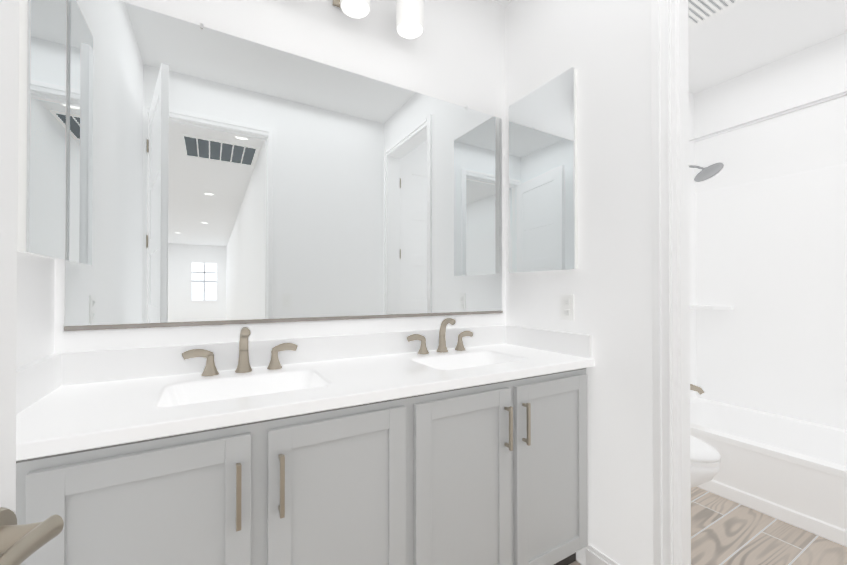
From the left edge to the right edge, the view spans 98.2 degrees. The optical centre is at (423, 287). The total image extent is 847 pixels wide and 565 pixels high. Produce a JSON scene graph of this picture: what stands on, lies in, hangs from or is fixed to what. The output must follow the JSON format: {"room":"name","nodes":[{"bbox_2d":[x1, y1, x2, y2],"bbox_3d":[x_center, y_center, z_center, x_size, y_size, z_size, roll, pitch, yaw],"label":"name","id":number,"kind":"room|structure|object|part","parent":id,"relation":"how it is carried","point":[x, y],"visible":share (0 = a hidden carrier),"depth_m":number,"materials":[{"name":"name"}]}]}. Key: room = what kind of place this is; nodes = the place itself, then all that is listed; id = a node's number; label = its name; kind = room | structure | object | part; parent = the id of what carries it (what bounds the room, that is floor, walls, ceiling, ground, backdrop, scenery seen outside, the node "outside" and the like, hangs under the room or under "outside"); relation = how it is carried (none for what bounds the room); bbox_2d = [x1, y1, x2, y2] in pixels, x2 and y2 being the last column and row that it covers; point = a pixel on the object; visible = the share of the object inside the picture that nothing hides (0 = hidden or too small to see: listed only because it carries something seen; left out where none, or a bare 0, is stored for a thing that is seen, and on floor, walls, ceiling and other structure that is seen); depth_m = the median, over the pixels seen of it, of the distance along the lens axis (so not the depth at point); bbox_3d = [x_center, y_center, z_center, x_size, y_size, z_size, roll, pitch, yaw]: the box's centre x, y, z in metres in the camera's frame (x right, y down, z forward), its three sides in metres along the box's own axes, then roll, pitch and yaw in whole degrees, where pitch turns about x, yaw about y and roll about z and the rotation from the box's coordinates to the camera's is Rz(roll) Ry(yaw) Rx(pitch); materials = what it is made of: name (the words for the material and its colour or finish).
{"room":"bathroom","nodes":[
{"label":"bathroom","id":0,"kind":"room"},
{"bbox_2d":[17,251,54,367],"bbox_3d":[-0.733,-0.187,0.321,0.120,2.790,1.790,0,0,-30],"label":"wall","id":1,"kind":"structure","parent":0,"point":[35,305],"depth_m":1.00,"materials":[{"name":"white paint"}]},
{"bbox_2d":[0,0,63,564],"bbox_3d":[-0.379,-0.020,0.070,0.158,2.431,0.788,0,0,-19],"label":"entry door","id":2,"kind":"structure","parent":1,"relation":"in","point":[9,61],"depth_m":0.43,"materials":[{"name":"white paint"}]},
{"bbox_3d":[-0.379,-0.029,0.070,0.158,2.060,0.788,0,0,-19],"label":"entry door hardware","id":3,"kind":"part","parent":2,"relation":"part of","materials":[{"name":"metal"}]},
{"bbox_2d":[17,0,66,259],"bbox_3d":[-1.040,-0.515,1.004,0.027,0.855,0.255,0,0,-30],"label":"medicine cabinet mirror","id":4,"kind":"object","parent":1,"relation":"attached to","point":[42,128],"visible":0.89,"depth_m":0.96,"materials":[{"name":"silver"}]},
{"bbox_2d":[54,0,504,352],"bbox_3d":[0.479,-0.175,2.121,4.022,2.790,0.131,0,0,-30],"label":"wall","id":5,"kind":"structure","parent":0,"point":[214,177],"depth_m":1.44,"materials":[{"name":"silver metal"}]},
{"bbox_2d":[332,0,369,18],"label":"sconce","id":6,"kind":"object","parent":5,"relation":"attached to","point":[356,9],"depth_m":1.50,"materials":[{"name":"white glass"}]},
{"bbox_2d":[396,0,423,38],"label":"sconce","id":7,"kind":"object","parent":5,"relation":"attached to","point":[409,19],"depth_m":1.58,"materials":[{"name":"white glass"}]},
{"bbox_2d":[54,325,504,385],"bbox_3d":[-0.331,0.251,1.571,1.828,0.100,0.020,0,0,-30],"label":"backsplash","id":8,"kind":"structure","parent":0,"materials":[{"name":"white stone"}]},
{"bbox_2d":[505,0,652,564],"bbox_3d":[0.717,-0.177,1.713,0.120,2.790,0.835,0,0,-30],"label":"wall","id":9,"kind":"structure","parent":0,"point":[603,47],"depth_m":1.52,"materials":[{"name":"white paint"}]},
{"bbox_2d":[509,66,577,272],"bbox_3d":[0.575,-0.532,1.809,0.027,0.900,0.410,0,0,-30],"label":"medicine cabinet mirror","id":10,"kind":"object","parent":9,"relation":"attached to","point":[543,195],"visible":0.89,"depth_m":1.76,"materials":[{"name":"silver"}]},
{"bbox_2d":[560,294,573,319],"bbox_3d":[0.658,0.087,1.684,0.008,0.116,0.072,0,0,-30],"label":"outlet","id":11,"kind":"object","parent":9,"relation":"attached to","point":[565,308],"visible":1,"depth_m":1.68,"materials":[{"name":"white plastic"}]},
{"bbox_2d":[586,544,618,564],"bbox_3d":[0.778,1.161,1.467,0.015,0.110,0.281,0,0,-30],"label":"baseboard","id":12,"kind":"structure","parent":9,"relation":"attached to","point":[594,556],"depth_m":1.54,"materials":[{"name":"white paint"}]},
{"bbox_2d":[651,0,690,564],"bbox_3d":[0.913,-0.041,1.356,0.137,2.512,0.062,0,0,-30],"label":"door frame","id":13,"kind":"structure","parent":9,"relation":"attached to","point":[661,281],"depth_m":1.32,"materials":[{"name":"white paint"}]},
{"bbox_2d":[492,0,846,93],"bbox_3d":[3.233,-1.663,-4.138,5.900,0.100,14.000,0,0,-30],"label":"ceiling","id":14,"kind":"structure","parent":0,"point":[743,37],"depth_m":2.27,"materials":[{"name":"white paint"}]},
{"bbox_2d":[688,0,744,26],"bbox_3d":[1.558,-1.561,1.987,0.300,0.019,0.300,0,0,-30],"label":"ceiling vent","id":15,"kind":"object","parent":14,"relation":"in","point":[700,12],"visible":0.69,"depth_m":2.04,"materials":[{"name":"white plastic"}]},
{"bbox_2d":[689,92,694,193],"bbox_3d":[1.423,-0.172,2.558,1.950,2.790,0.080,0,0,-30],"label":"wall","id":16,"kind":"structure","parent":0,"point":[691,146],"depth_m":2.94,"materials":[{"name":"white paint"}]},
{"bbox_2d":[689,162,723,181],"bbox_3d":[1.988,-0.847,2.656,0.184,0.154,0.296,0,0,-30],"label":"shower head","id":17,"kind":"object","parent":16,"relation":"attached to","point":[706,173],"visible":0.83,"depth_m":2.59},
{"bbox_2d":[689,91,846,143],"bbox_3d":[1.906,-0.921,1.919,0.060,0.060,1.491,0,0,-30],"label":"rail","id":18,"kind":"object","parent":16,"relation":"attached to","point":[786,112],"visible":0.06,"depth_m":1.96,"materials":[{"name":"silver metal"}]},
{"bbox_2d":[569,486,846,564],"bbox_3d":[3.233,1.227,-4.158,5.900,0.100,14.000,0,0,-30],"label":"floor","id":19,"kind":"structure","parent":0,"point":[725,531],"depth_m":1.77,"materials":[{"name":"brown wood"}]},
{"bbox_2d":[15,318,593,564],"bbox_3d":[-0.195,0.675,1.335,1.828,1.080,0.561,0,0,-30],"label":"bathroom vanity","id":20,"kind":"object","parent":19,"relation":"on","point":[442,445],"visible":0.98,"depth_m":1.10,"materials":[{"name":"grey wood"}]},
{"bbox_3d":[-0.608,0.730,0.821,0.400,0.732,0.019,0,0,-30],"label":"shaker door","id":21,"kind":"part","parent":20,"relation":"part of","materials":[{"name":"grey wood"}]},
{"bbox_3d":[-0.447,0.499,0.885,0.011,0.155,0.034,0,0,-30],"label":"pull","id":22,"kind":"part","parent":20,"relation":"part of","materials":[{"name":"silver metal"}]},
{"bbox_3d":[-0.362,0.500,0.935,0.011,0.155,0.034,0,0,-30],"label":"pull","id":23,"kind":"part","parent":20,"relation":"part of","materials":[{"name":"silver metal"}]},
{"bbox_3d":[-0.086,0.385,1.148,1.828,0.107,0.020,0,0,-30],"label":"frame rail","id":24,"kind":"part","parent":20,"relation":"part of","materials":[{"name":"grey wood"}]},
{"bbox_2d":[16,343,593,460],"bbox_3d":[-0.199,0.366,1.342,1.828,0.132,0.548,0,0,-30],"label":"countertop","id":25,"kind":"structure","parent":20,"relation":"on","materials":[{"name":"white stone"}]},
{"bbox_2d":[181,327,297,376],"bbox_3d":[-0.629,0.217,1.290,0.377,0.165,0.126,0,0,-30],"label":"faucet","id":26,"kind":"object","parent":25,"relation":"on","point":[274,369],"depth_m":1.30,"materials":[{"name":"beige metal"}]},
{"bbox_2d":[406,318,472,354],"bbox_3d":[0.106,0.220,1.717,0.377,0.165,0.126,0,0,-30],"label":"faucet","id":27,"kind":"object","parent":25,"relation":"on","point":[442,349],"depth_m":1.72,"materials":[{"name":"beige metal"}]},
{"bbox_3d":[-0.229,0.732,1.040,0.395,0.732,0.019,0,0,-30],"label":"shaker door","id":28,"kind":"part","parent":20,"relation":"part of","materials":[{"name":"grey wood"}]},
{"bbox_3d":[0.145,0.733,1.257,0.400,0.732,0.019,0,0,-30],"label":"shaker door","id":29,"kind":"part","parent":20,"relation":"part of","materials":[{"name":"grey wood"}]},
{"bbox_3d":[0.306,0.502,1.321,0.011,0.155,0.034,0,0,-30],"label":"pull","id":30,"kind":"part","parent":20,"relation":"part of","materials":[{"name":"silver metal"}]},
{"bbox_3d":[0.382,0.503,1.366,0.011,0.155,0.034,0,0,-30],"label":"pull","id":31,"kind":"part","parent":20,"relation":"part of","materials":[{"name":"silver metal"}]},
{"bbox_3d":[0.522,0.735,1.475,0.410,0.732,0.019,0,0,-30],"label":"shaker door","id":32,"kind":"part","parent":20,"relation":"part of","materials":[{"name":"grey wood"}]},
{"bbox_2d":[690,435,720,487],"bbox_3d":[1.148,0.808,1.940,0.440,0.822,0.694,0,0,-30],"label":"toilet","id":33,"kind":"object","parent":19,"relation":"on","point":[705,458],"visible":0.12,"depth_m":1.65,"materials":[{"name":"white ceramic"}]},
{"bbox_3d":[1.197,0.789,1.855,0.376,0.018,0.494,0,0,-30],"label":"seat","id":34,"kind":"part","parent":33,"relation":"part of","materials":[{"name":"white plastic"}]},
{"bbox_3d":[1.194,0.770,1.861,0.378,0.056,0.511,0,0,-30],"label":"lid","id":35,"kind":"part","parent":33,"relation":"part of","materials":[{"name":"white ceramic"}]},
{"bbox_2d":[690,397,846,546],"bbox_3d":[2.226,1.043,2.090,0.778,0.354,1.516,0,0,-30],"label":"bathtub","id":36,"kind":"object","parent":19,"relation":"on","point":[791,471],"visible":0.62,"depth_m":2.05,"materials":[{"name":"white ceramic"}]},
{"bbox_2d":[689,192,696,398],"bbox_3d":[2.225,0.052,2.096,0.756,1.624,1.519,0,0,-30],"label":"wall","id":37,"kind":"structure","parent":36,"relation":"on","point":[692,239],"depth_m":2.90,"materials":[{"name":"white paint"}]},
{"bbox_2d":[690,384,704,394],"bbox_3d":[1.959,0.731,2.695,0.060,0.074,0.181,0,0,-30],"label":"tub spout","id":38,"kind":"object","parent":37,"relation":"attached to","point":[699,390],"visible":0.4,"depth_m":2.65,"materials":[{"name":"silver metal"}]},
{"bbox_2d":[690,305,733,309],"bbox_3d":[2.194,0.150,2.798,0.106,0.030,0.245,0,0,-30],"label":"wall shelf","id":39,"kind":"object","parent":37,"relation":"attached to","point":[706,307],"visible":1,"depth_m":2.77,"materials":[{"name":"white plastic"}]},
{"bbox_2d":[694,32,846,425],"bbox_3d":[2.643,-0.174,2.277,0.120,2.790,1.790,0,0,-30],"label":"wall","id":40,"kind":"structure","parent":0,"point":[809,139],"depth_m":2.52,"materials":[{"name":"white paint"}]},
{"bbox_2d":[695,164,846,429],"bbox_3d":[2.557,0.053,2.290,0.014,1.624,1.518,0,0,-30],"label":"wall","id":41,"kind":"structure","parent":40,"relation":"attached to","point":[771,261],"depth_m":2.51,"materials":[{"name":"white plastic"}]}
]}

